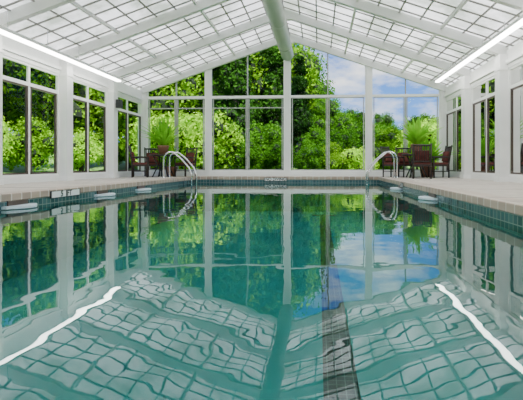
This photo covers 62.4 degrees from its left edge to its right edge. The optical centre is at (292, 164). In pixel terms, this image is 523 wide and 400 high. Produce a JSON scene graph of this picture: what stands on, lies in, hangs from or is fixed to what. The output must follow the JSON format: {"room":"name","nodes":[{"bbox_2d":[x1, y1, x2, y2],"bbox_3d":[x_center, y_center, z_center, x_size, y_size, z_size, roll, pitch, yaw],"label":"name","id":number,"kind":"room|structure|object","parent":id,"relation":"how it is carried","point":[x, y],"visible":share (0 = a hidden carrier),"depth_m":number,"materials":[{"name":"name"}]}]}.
{"room":"indoor swimming pool","nodes":[
{"label":"indoor swimming pool","id":0,"kind":"room"},
{"bbox_2d":[2,35,142,183],"bbox_3d":[-6.183,-1.160,6.289,0.210,3.120,19.200,0,0,4],"label":"wall","id":1,"kind":"structure","parent":0,"point":[12,48],"depth_m":10.51,"materials":[{"name":"white paint"}]},
{"bbox_2d":[2,55,58,177],"bbox_3d":[-5.968,-1.010,9.707,0.060,2.540,2.210,0,0,4],"label":"window","id":2,"kind":"structure","parent":1,"relation":"in","point":[28,86],"depth_m":9.75,"materials":[{"name":"white metal"}]},
{"bbox_2d":[73,79,106,174],"bbox_3d":[-5.818,-1.010,12.173,0.060,2.540,2.210,0,0,4],"label":"window","id":3,"kind":"structure","parent":1,"relation":"in","point":[86,101],"depth_m":12.20,"materials":[{"name":"white"}]},
{"bbox_2d":[118,95,141,172],"bbox_3d":[-5.663,-1.010,14.703,0.060,2.540,2.340,0,0,4],"label":"window","id":4,"kind":"structure","parent":1,"relation":"in","point":[126,112],"depth_m":14.76,"materials":[{"name":"white"}]},
{"bbox_2d":[0,0,522,89],"bbox_3d":[-0.665,-3.652,6.002,12.000,2.176,19.900,0,0,4],"label":"ceiling","id":5,"kind":"structure","parent":0,"point":[78,22],"depth_m":11.65,"materials":[{"name":"white glass"}]},
{"bbox_2d":[0,10,121,81],"bbox_3d":[-5.635,-2.745,6.155,0.140,0.491,13.600,0,0,4],"label":"strip light","id":6,"kind":"object","parent":5,"relation":"hanging from","point":[5,31],"visible":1,"depth_m":9.64,"materials":[{"name":"white plastic"}]},
{"bbox_2d":[0,0,522,26],"bbox_3d":[-0.534,-3.653,8.138,11.040,2.175,0.160,0,0,4],"label":"rafter","id":7,"kind":"object","parent":5,"relation":"attached to","point":[31,9],"visible":1,"depth_m":8.36,"materials":[{"name":"paint"}]},
{"bbox_2d":[262,0,293,60],"bbox_3d":[-0.769,-4.163,5.933,0.467,0.874,19.050,0,0,4],"label":"duct","id":8,"kind":"object","parent":5,"relation":"attached to","point":[274,9],"visible":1,"depth_m":11.74,"materials":[{"name":"metal"}]},
{"bbox_2d":[63,0,508,57],"bbox_3d":[-0.383,-3.653,10.603,11.040,2.175,0.160,0,0,4],"label":"rafter","id":9,"kind":"object","parent":5,"relation":"attached to","point":[389,14],"visible":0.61,"depth_m":10.50,"materials":[{"name":"paint"}]},
{"bbox_2d":[110,9,471,77],"bbox_3d":[-0.233,-3.653,13.069,11.040,2.175,0.160,0,0,4],"label":"rafter","id":10,"kind":"object","parent":5,"relation":"attached to","point":[290,15],"visible":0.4,"depth_m":12.99,"materials":[{"name":"paint"}]},
{"bbox_2d":[140,34,446,93],"bbox_3d":[-0.083,-3.653,15.514,11.040,2.175,0.160,0,0,4],"label":"rafter","id":11,"kind":"object","parent":5,"relation":"attached to","point":[294,39],"visible":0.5,"depth_m":15.43,"materials":[{"name":"paint"}]},
{"bbox_2d":[435,15,522,82],"bbox_3d":[4.249,-2.839,6.403,0.140,0.298,15.300,0,0,4],"label":"strip light","id":12,"kind":"object","parent":5,"relation":"hanging from","point":[518,22],"visible":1,"depth_m":9.93,"materials":[{"name":"white plastic"}]},
{"bbox_2d":[0,176,522,199],"bbox_3d":[-0.668,0.524,5.952,11.260,0.252,19.520,0,0,4],"label":"floor","id":13,"kind":"structure","parent":0,"point":[505,189],"depth_m":8.82,"materials":[{"name":"concrete"}]},
{"bbox_2d":[0,34,3,184],"bbox_3d":[-5.944,-1.126,8.469,0.310,3.052,0.310,0,0,4],"label":"column","id":14,"kind":"structure","parent":13,"relation":"on","point":[1,50],"depth_m":8.55,"materials":[{"name":"white paint"}]},
{"bbox_2d":[59,59,73,180],"bbox_3d":[-5.793,-1.126,10.934,0.310,3.052,0.310,0,0,4],"label":"column","id":15,"kind":"structure","parent":13,"relation":"on","point":[66,76],"depth_m":10.80,"materials":[{"name":"white paint"}]},
{"bbox_2d":[107,79,118,177],"bbox_3d":[-5.643,-1.126,13.399,0.310,3.052,0.310,0,0,4],"label":"column","id":16,"kind":"structure","parent":13,"relation":"on","point":[112,93],"depth_m":13.27,"materials":[{"name":"white paint"}]},
{"bbox_2d":[116,99,122,108],"bbox_3d":[-5.418,-1.905,13.386,0.180,0.270,0.180,0,0,4],"label":"wall speaker","id":17,"kind":"object","parent":16,"relation":"attached to","point":[119,103],"visible":1,"depth_m":13.30,"materials":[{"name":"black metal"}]},
{"bbox_2d":[128,145,148,176],"bbox_3d":[-5.034,-0.112,14.072,0.620,1.025,0.552,0,0,-15],"label":"armchair","id":18,"kind":"object","parent":13,"relation":"on","point":[132,156],"visible":0.98,"depth_m":13.85,"materials":[{"name":"wood"}]},
{"bbox_2d":[144,147,161,176],"bbox_3d":[-4.904,-0.112,15.109,0.552,1.025,0.620,0,0,-25],"label":"armchair","id":19,"kind":"object","parent":13,"relation":"on","point":[151,159],"visible":0.61,"depth_m":15.20,"materials":[{"name":"wood"}]},
{"bbox_2d":[149,154,175,176],"bbox_3d":[-4.330,0.030,14.391,0.920,0.760,0.920,0,0,4],"label":"patio table","id":20,"kind":"object","parent":13,"relation":"on","point":[153,155],"visible":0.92,"depth_m":14.19,"materials":[{"name":"wood"}]},
{"bbox_2d":[141,116,181,153],"bbox_3d":[-4.424,-1.018,14.382,1.594,1.326,1.411,0,0,4],"label":"potted fern","id":21,"kind":"object","parent":20,"relation":"on","point":[162,136],"visible":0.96,"depth_m":14.23,"materials":[{"name":"green plant"}]},
{"bbox_2d":[156,145,187,175],"bbox_3d":[-4.335,-0.172,15.137,1.196,1.144,1.188,0,0,-28],"label":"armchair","id":22,"kind":"object","parent":13,"relation":"on","point":[169,148],"visible":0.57,"depth_m":15.00,"materials":[{"name":"brown wood"}]},
{"bbox_2d":[162,151,196,184],"bbox_3d":[-3.425,0.437,13.134,0.960,1.702,0.600,0,0,4],"label":"pool ladder","id":23,"kind":"object","parent":13,"relation":"on","point":[172,152],"visible":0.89,"depth_m":12.90,"materials":[{"name":"silver metal"}]},
{"bbox_2d":[174,147,197,176],"bbox_3d":[-3.681,-0.112,14.884,0.552,1.025,0.620,0,0,32],"label":"armchair","id":24,"kind":"object","parent":13,"relation":"on","point":[190,155],"visible":0.85,"depth_m":14.91,"materials":[{"name":"wood"}]},
{"bbox_2d":[0,179,522,399],"bbox_3d":[-0.742,1.070,6.132,6.470,1.160,16.850,0,0,4],"label":"swimming pool","id":25,"kind":"object","parent":13,"relation":"in","point":[326,307],"visible":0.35,"depth_m":4.46,"materials":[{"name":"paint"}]},
{"bbox_2d":[1,199,36,209],"bbox_3d":[-3.721,0.540,5.988,0.240,0.100,0.600,0,0,4],"label":"skimmer","id":26,"kind":"object","parent":25,"relation":"attached to","point":[17,204],"visible":1,"depth_m":5.89,"materials":[{"name":"white plastic"}]},
{"bbox_2d":[94,190,114,196],"bbox_3d":[-3.578,0.540,8.334,0.240,0.100,0.600,0,0,4],"label":"skimmer","id":27,"kind":"object","parent":25,"relation":"attached to","point":[102,192],"visible":1,"depth_m":8.23,"materials":[{"name":"white plastic"}]},
{"bbox_2d":[135,185,150,190],"bbox_3d":[-3.468,0.540,10.131,0.240,0.100,0.600,0,0,4],"label":"skimmer","id":28,"kind":"object","parent":25,"relation":"attached to","point":[139,188],"visible":1,"depth_m":10.02,"materials":[{"name":"white plastic"}]},
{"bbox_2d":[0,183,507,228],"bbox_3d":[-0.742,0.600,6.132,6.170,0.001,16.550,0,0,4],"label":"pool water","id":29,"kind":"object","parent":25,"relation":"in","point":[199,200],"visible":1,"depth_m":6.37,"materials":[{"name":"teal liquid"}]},
{"bbox_2d":[0,176,522,215],"bbox_3d":[-0.742,0.439,6.132,6.770,0.102,17.150,0,0,4],"label":"pool coping","id":30,"kind":"object","parent":25,"relation":"on","point":[511,205],"visible":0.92,"depth_m":7.50,"materials":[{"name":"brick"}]},
{"bbox_2d":[50,189,79,197],"bbox_3d":[-3.736,0.465,7.091,0.016,0.110,0.828,0,0,4],"label":"depth marker","id":31,"kind":"object","parent":30,"relation":"attached to","point":[71,192],"visible":1,"depth_m":7.04,"materials":[{"name":"white tile"}]},
{"bbox_2d":[264,178,286,180],"bbox_3d":[-0.574,0.480,14.374,0.778,0.110,0.016,0,0,4],"label":"depth marker","id":32,"kind":"object","parent":30,"relation":"attached to","point":[265,179],"visible":1,"depth_m":14.37,"materials":[{"name":"white tile"}]},
{"bbox_2d":[365,151,398,184],"bbox_3d":[2.666,0.437,12.961,0.960,1.702,0.600,0,0,4],"label":"pool ladder","id":33,"kind":"object","parent":30,"relation":"attached to","point":[389,152],"visible":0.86,"depth_m":12.72,"materials":[{"name":"silver metal"}]},
{"bbox_2d":[390,185,402,189],"bbox_3d":[2.494,0.540,10.467,0.240,0.100,0.600,0,0,4],"label":"skimmer","id":34,"kind":"object","parent":25,"relation":"attached to","point":[398,187],"visible":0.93,"depth_m":10.31,"materials":[{"name":"white plastic"}]},
{"bbox_2d":[418,193,436,199],"bbox_3d":[2.311,0.540,7.473,0.240,0.100,0.600,0,0,4],"label":"skimmer","id":35,"kind":"object","parent":25,"relation":"attached to","point":[431,196],"visible":0.97,"depth_m":7.34,"materials":[{"name":"white plastic"}]},
{"bbox_2d":[380,146,404,176],"bbox_3d":[3.229,-0.112,13.951,0.620,1.025,0.552,0,0,42],"label":"armchair","id":36,"kind":"object","parent":13,"relation":"on","point":[387,158],"visible":0.79,"depth_m":13.93,"materials":[{"name":"wood"}]},
{"bbox_2d":[395,147,414,176],"bbox_3d":[3.797,-0.112,14.581,0.552,1.025,0.620,0,0,4],"label":"armchair","id":37,"kind":"object","parent":13,"relation":"on","point":[400,160],"visible":0.45,"depth_m":14.74,"materials":[{"name":"wood"}]},
{"bbox_2d":[402,154,427,177],"bbox_3d":[3.943,0.030,13.685,0.920,0.760,0.920,0,0,4],"label":"patio table","id":38,"kind":"object","parent":13,"relation":"on","point":[407,155],"visible":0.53,"depth_m":13.52,"materials":[{"name":"wood"}]},
{"bbox_2d":[394,116,442,149],"bbox_3d":[3.978,-0.995,13.656,1.646,1.281,1.463,0,0,29],"label":"potted fern","id":39,"kind":"object","parent":38,"relation":"on","point":[415,135],"visible":0.75,"depth_m":13.48,"materials":[{"name":"green plant"}]},
{"bbox_2d":[412,143,431,178],"bbox_3d":[3.824,-0.112,12.705,0.552,1.025,0.620,0,0,17],"label":"armchair","id":40,"kind":"object","parent":13,"relation":"on","point":[422,157],"visible":1,"depth_m":12.49,"materials":[{"name":"wood"}]},
{"bbox_2d":[406,135,452,176],"bbox_3d":[4.521,-0.292,14.271,1.662,1.384,1.524,0,0,43],"label":"potted fern","id":41,"kind":"object","parent":13,"relation":"on","point":[434,151],"visible":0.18,"depth_m":14.17,"materials":[{"name":"green plant"}]},
{"bbox_2d":[428,145,452,177],"bbox_3d":[4.678,-0.112,13.642,0.620,1.025,0.552,0,0,-1],"label":"armchair","id":42,"kind":"object","parent":13,"relation":"on","point":[446,156],"visible":0.92,"depth_m":13.39,"materials":[{"name":"wood"}]},
{"bbox_2d":[460,76,471,178],"bbox_3d":[5.177,-1.109,12.738,0.310,3.017,0.310,0,0,4],"label":"column","id":43,"kind":"structure","parent":13,"relation":"on","point":[466,89],"depth_m":12.61,"materials":[{"name":"white paint"}]},
{"bbox_2d":[494,54,508,181],"bbox_3d":[5.027,-1.109,10.272,0.310,3.017,0.310,0,0,4],"label":"column","id":44,"kind":"structure","parent":13,"relation":"on","point":[501,71],"depth_m":10.14,"materials":[{"name":"white paint"}]},
{"bbox_2d":[138,61,445,175],"bbox_3d":[-0.078,-1.998,15.594,11.260,4.996,0.200,0,0,4],"label":"wall","id":45,"kind":"structure","parent":0,"point":[443,101],"depth_m":15.52,"materials":[{"name":"white paint"}]},
{"bbox_2d":[146,71,205,171],"bbox_3d":[-4.285,-1.625,15.851,2.230,3.731,0.080,0,0,4],"label":"window","id":46,"kind":"structure","parent":45,"relation":"in","point":[176,98],"depth_m":15.82,"materials":[{"name":"white metal"}]},
{"bbox_2d":[210,56,284,171],"bbox_3d":[-1.645,-2.129,15.690,2.740,4.738,0.080,0,0,4],"label":"window","id":47,"kind":"structure","parent":45,"relation":"in","point":[211,96],"depth_m":15.68,"materials":[{"name":"white metal"}]},
{"bbox_2d":[289,53,366,171],"bbox_3d":[1.264,-2.153,15.512,2.770,4.786,0.080,0,0,4],"label":"window","id":48,"kind":"structure","parent":45,"relation":"in","point":[327,96],"depth_m":15.48,"materials":[{"name":"white metal"}]},
{"bbox_2d":[371,68,440,171],"bbox_3d":[4.024,-1.644,15.343,2.440,3.769,0.080,0,0,4],"label":"window","id":49,"kind":"structure","parent":45,"relation":"in","point":[405,95],"depth_m":15.34,"materials":[{"name":"white metal"}]},
{"bbox_2d":[444,41,522,182],"bbox_3d":[4.847,-1.160,5.615,0.210,3.120,19.200,0,0,4],"label":"wall","id":50,"kind":"structure","parent":0,"point":[484,72],"depth_m":11.42,"materials":[{"name":"white paint"}]},
{"bbox_2d":[446,93,460,172],"bbox_3d":[5.356,-1.010,14.029,0.060,2.540,2.340,0,0,4],"label":"window","id":51,"kind":"structure","parent":50,"relation":"in","point":[453,104],"depth_m":14.28,"materials":[{"name":"white"}]},
{"bbox_2d":[472,75,494,174],"bbox_3d":[5.202,-1.010,11.499,0.060,2.540,2.210,0,0,4],"label":"window","id":52,"kind":"structure","parent":50,"relation":"in","point":[483,93],"depth_m":11.69,"materials":[{"name":"white"}]},
{"bbox_2d":[509,61,522,176],"bbox_3d":[5.051,-1.010,9.034,0.060,2.540,2.210,0,0,4],"label":"window","id":53,"kind":"structure","parent":50,"relation":"in","point":[516,71],"depth_m":9.79,"materials":[{"name":"white metal"}]},
{"label":"outside","id":54,"kind":"structure","parent":0,"visible":0},
{"bbox_2d":[2,156,409,172],"bbox_3d":[1.221,-0.309,19.963,140.000,4.817,140.000,0,0,4],"label":"lawn","id":55,"kind":"structure","parent":54,"point":[95,167],"depth_m":26.56,"materials":[{"name":"green plant"}]},
{"bbox_2d":[2,116,17,159],"bbox_3d":[-11.789,-0.576,15.579,3.077,2.789,3.079,0,0,-5],"label":"shrub","id":56,"kind":"object","parent":55,"relation":"on","point":[4,124],"visible":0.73,"depth_m":16.18,"materials":[{"name":"green plant"}]},
{"bbox_2d":[2,115,53,171],"bbox_3d":[-12.240,-0.753,19.872,3.049,3.067,2.740,0,0,-43],"label":"shrub","id":57,"kind":"object","parent":55,"relation":"on","point":[42,141],"visible":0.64,"depth_m":19.36,"materials":[{"name":"green plant"}]},
{"bbox_2d":[2,58,55,130],"bbox_3d":[-16.213,-3.767,22.151,7.113,8.611,6.455,0,0,-10],"label":"deciduous tree","id":58,"kind":"object","parent":55,"relation":"on","point":[13,96],"visible":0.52,"depth_m":21.64,"materials":[{"name":"green plant"}]},
{"bbox_2d":[6,71,94,166],"bbox_3d":[-15.761,-4.201,26.610,6.898,9.473,7.329,0,0,11],"label":"deciduous tree","id":59,"kind":"object","parent":55,"relation":"on","point":[54,82],"visible":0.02,"depth_m":24.36,"materials":[{"name":"green plant"}]},
{"bbox_2d":[14,70,103,136],"bbox_3d":[-14.252,-4.091,26.760,7.100,9.472,7.824,0,0,-27],"label":"deciduous tree","id":60,"kind":"object","parent":55,"relation":"on","point":[79,107],"visible":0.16,"depth_m":25.57,"materials":[{"name":"green plant"}]},
{"bbox_2d":[49,129,103,170],"bbox_3d":[-11.785,-0.609,23.996,3.079,2.789,3.077,0,0,44],"label":"shrub","id":61,"kind":"object","parent":55,"relation":"on","point":[97,142],"visible":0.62,"depth_m":23.49,"materials":[{"name":"green plant"}]},
{"bbox_2d":[92,90,124,163],"bbox_3d":[-13.238,-3.907,30.381,7.113,8.611,6.455,0,0,40],"label":"deciduous tree","id":62,"kind":"object","parent":55,"relation":"on","point":[101,118],"visible":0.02,"depth_m":29.04,"materials":[{"name":"green plant"}]},
{"bbox_2d":[118,130,130,167],"bbox_3d":[-10.793,-1.000,28.186,2.740,3.067,3.049,0,0,38],"label":"shrub","id":63,"kind":"object","parent":55,"relation":"on","point":[121,159],"visible":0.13,"depth_m":27.22,"materials":[{"name":"green plant"}]},
{"bbox_2d":[84,74,204,168],"bbox_3d":[-7.928,-3.571,24.707,6.455,8.611,7.113,0,0,38],"label":"deciduous tree","id":64,"kind":"object","parent":55,"relation":"on","point":[185,87],"visible":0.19,"depth_m":23.13,"materials":[{"name":"green plant"}]},
{"bbox_2d":[118,110,173,169],"bbox_3d":[-6.715,-0.862,21.583,3.658,3.680,3.288,0,0,-12],"label":"shrub","id":65,"kind":"object","parent":55,"relation":"on","point":[122,147],"visible":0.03,"depth_m":20.43,"materials":[{"name":"green plant"}]},
{"bbox_2d":[129,111,217,168],"bbox_3d":[-5.258,-0.635,18.917,3.692,3.347,3.695,0,0,-24],"label":"bush","id":66,"kind":"object","parent":55,"relation":"on","point":[185,135],"visible":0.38,"depth_m":18.12,"materials":[{"name":"green plant"}]},
{"bbox_2d":[163,109,243,169],"bbox_3d":[-4.168,-0.743,19.858,4.003,3.626,4.000,0,0,22],"label":"bush","id":67,"kind":"object","parent":55,"relation":"on","point":[226,136],"visible":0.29,"depth_m":18.98,"materials":[{"name":"green plant"}]},
{"bbox_2d":[189,54,260,167],"bbox_3d":[-4.109,-4.847,27.277,8.428,10.894,7.932,0,0,3],"label":"deciduous tree","id":68,"kind":"object","parent":55,"relation":"on","point":[215,73],"visible":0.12,"depth_m":24.73,"materials":[{"name":"green plant"}]},
{"bbox_2d":[214,56,261,139],"bbox_3d":[-3.070,-4.201,23.767,3.078,9.898,3.300,0,0,2],"label":"deciduous tree","id":69,"kind":"object","parent":55,"relation":"on","point":[235,78],"visible":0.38,"depth_m":23.16,"materials":[{"name":"green plant"}]},
{"bbox_2d":[227,137,266,169],"bbox_3d":[-2.219,-0.214,20.150,1.782,2.197,1.832,0,0,44],"label":"shrub","id":70,"kind":"object","parent":55,"relation":"on","point":[257,160],"visible":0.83,"depth_m":19.81,"materials":[{"name":"green plant"}]},
{"bbox_2d":[243,121,283,167],"bbox_3d":[-1.464,-0.701,21.977,2.715,3.139,2.505,0,0,-15],"label":"shrub","id":71,"kind":"object","parent":55,"relation":"on","point":[263,138],"visible":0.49,"depth_m":21.29,"materials":[{"name":"green plant"}]},
{"bbox_2d":[252,49,274,125],"bbox_3d":[-2.028,-4.046,25.095,3.126,9.377,2.916,0,0,-6],"label":"cedar tree","id":72,"kind":"object","parent":55,"relation":"on","point":[262,54],"visible":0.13,"depth_m":24.45,"materials":[{"name":"green plant"}]},
{"bbox_2d":[216,43,324,121],"bbox_3d":[-1.852,-4.151,27.341,7.100,9.472,7.824,0,0,-19],"label":"deciduous tree","id":73,"kind":"object","parent":55,"relation":"on","point":[309,65],"visible":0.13,"depth_m":25.00,"materials":[{"name":"green plant"}]},
{"bbox_2d":[255,45,291,138],"bbox_3d":[-1.000,-3.753,24.296,2.754,8.856,2.952,0,0,18],"label":"cedar tree","id":74,"kind":"object","parent":55,"relation":"on","point":[273,60],"visible":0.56,"depth_m":23.81,"materials":[{"name":"green plant"}]},
{"bbox_2d":[262,140,295,169],"bbox_3d":[-0.702,-0.163,20.306,1.701,2.040,1.655,0,0,14],"label":"shrub","id":75,"kind":"object","parent":55,"relation":"on","point":[273,158],"visible":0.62,"depth_m":19.87,"materials":[{"name":"green plant"}]},
{"bbox_2d":[283,55,314,163],"bbox_3d":[0.326,-2.528,22.595,2.009,6.460,2.153,0,0,-2],"label":"cedar tree","id":76,"kind":"object","parent":55,"relation":"on","point":[301,115],"visible":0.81,"depth_m":22.30,"materials":[{"name":"green plant"}]},
{"bbox_2d":[278,46,335,129],"bbox_3d":[-0.313,-3.859,28.907,6.208,8.525,6.596,0,0,22],"label":"deciduous tree","id":77,"kind":"object","parent":55,"relation":"on","point":[322,89],"visible":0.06,"depth_m":28.06,"materials":[{"name":"green plant"}]},
{"bbox_2d":[293,44,322,74],"bbox_3d":[-2.412,-5.650,33.459,8.622,11.841,9.161,0,0,-14],"label":"deciduous tree","id":78,"kind":"object","parent":55,"relation":"on","point":[293,44],"visible":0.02,"depth_m":31.60,"materials":[{"name":"green plant"}]},
{"bbox_2d":[291,143,328,168],"bbox_3d":[0.861,-0.088,20.006,1.528,1.883,1.570,0,0,42],"label":"shrub","id":79,"kind":"object","parent":55,"relation":"on","point":[309,158],"visible":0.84,"depth_m":19.64,"materials":[{"name":"green plant"}]},
{"bbox_2d":[294,126,330,168],"bbox_3d":[1.126,-0.611,22.371,2.255,2.825,2.444,0,0,-14],"label":"shrub","id":80,"kind":"object","parent":55,"relation":"on","point":[316,138],"visible":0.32,"depth_m":21.74,"materials":[{"name":"green plant"}]},
{"bbox_2d":[309,94,356,134],"bbox_3d":[2.145,-1.966,26.915,3.664,4.736,3.449,0,0,-5],"label":"deciduous tree","id":81,"kind":"object","parent":55,"relation":"on","point":[341,121],"visible":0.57,"depth_m":25.85,"materials":[{"name":"green plant"}]},
{"bbox_2d":[318,142,347,169],"bbox_3d":[1.968,-0.151,20.250,1.982,1.993,1.781,0,0,-26],"label":"shrub","id":82,"kind":"object","parent":55,"relation":"on","point":[336,160],"visible":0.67,"depth_m":19.84,"materials":[{"name":"green plant"}]},
{"bbox_2d":[325,126,364,155],"bbox_3d":[2.675,-0.617,22.314,2.291,2.825,2.356,0,0,-26],"label":"shrub","id":83,"kind":"object","parent":55,"relation":"on","point":[346,139],"visible":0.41,"depth_m":21.80,"materials":[{"name":"green plant"}]},
{"bbox_2d":[339,107,364,129],"bbox_3d":[5.008,-2.566,36.669,3.449,4.736,3.664,0,0,20],"label":"deciduous tree","id":84,"kind":"object","parent":55,"relation":"on","point":[359,116],"visible":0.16,"depth_m":35.86,"materials":[{"name":"green plant"}]},
{"bbox_2d":[340,147,379,169],"bbox_3d":[3.101,-0.004,19.834,1.908,1.729,1.909,0,0,21],"label":"bush","id":85,"kind":"object","parent":55,"relation":"on","point":[354,158],"visible":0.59,"depth_m":19.35,"materials":[{"name":"green plant"}]},
{"bbox_2d":[351,121,397,167],"bbox_3d":[4.323,-0.773,22.712,2.546,3.139,2.617,0,0,-41],"label":"shrub","id":86,"kind":"object","parent":55,"relation":"on","point":[376,127],"visible":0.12,"depth_m":22.37,"materials":[{"name":"green plant"}]},
{"bbox_2d":[362,112,400,130],"bbox_3d":[6.469,-1.851,30.655,3.078,3.978,2.897,0,0,2],"label":"deciduous tree","id":87,"kind":"object","parent":55,"relation":"on","point":[385,118],"visible":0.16,"depth_m":29.95,"materials":[{"name":"green plant"}]},
{"bbox_2d":[362,126,404,168],"bbox_3d":[4.364,-0.470,20.415,2.466,2.760,2.744,0,0,22],"label":"shrub","id":88,"kind":"object","parent":55,"relation":"on","point":[385,139],"visible":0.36,"depth_m":19.97,"materials":[{"name":"green plant"}]},
{"bbox_2d":[397,115,433,168],"bbox_3d":[7.183,-1.226,24.640,2.638,3.410,2.483,0,0,-29],"label":"deciduous tree","id":89,"kind":"object","parent":55,"relation":"on","point":[414,116],"visible":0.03,"depth_m":24.37,"materials":[{"name":"green plant"}]},
{"bbox_2d":[394,119,438,169],"bbox_3d":[6.089,-0.526,18.839,3.387,3.068,3.385,0,0,13],"label":"bush","id":90,"kind":"object","parent":55,"relation":"on","point":[432,127],"visible":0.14,"depth_m":17.94,"materials":[{"name":"green plant"}]},
{"bbox_2d":[418,113,430,118],"bbox_3d":[11.296,-2.410,37.283,3.227,4.305,3.556,0,0,15],"label":"deciduous tree","id":91,"kind":"object","parent":55,"relation":"on","point":[423,114],"visible":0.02,"depth_m":36.91,"materials":[{"name":"green plant"}]}
]}

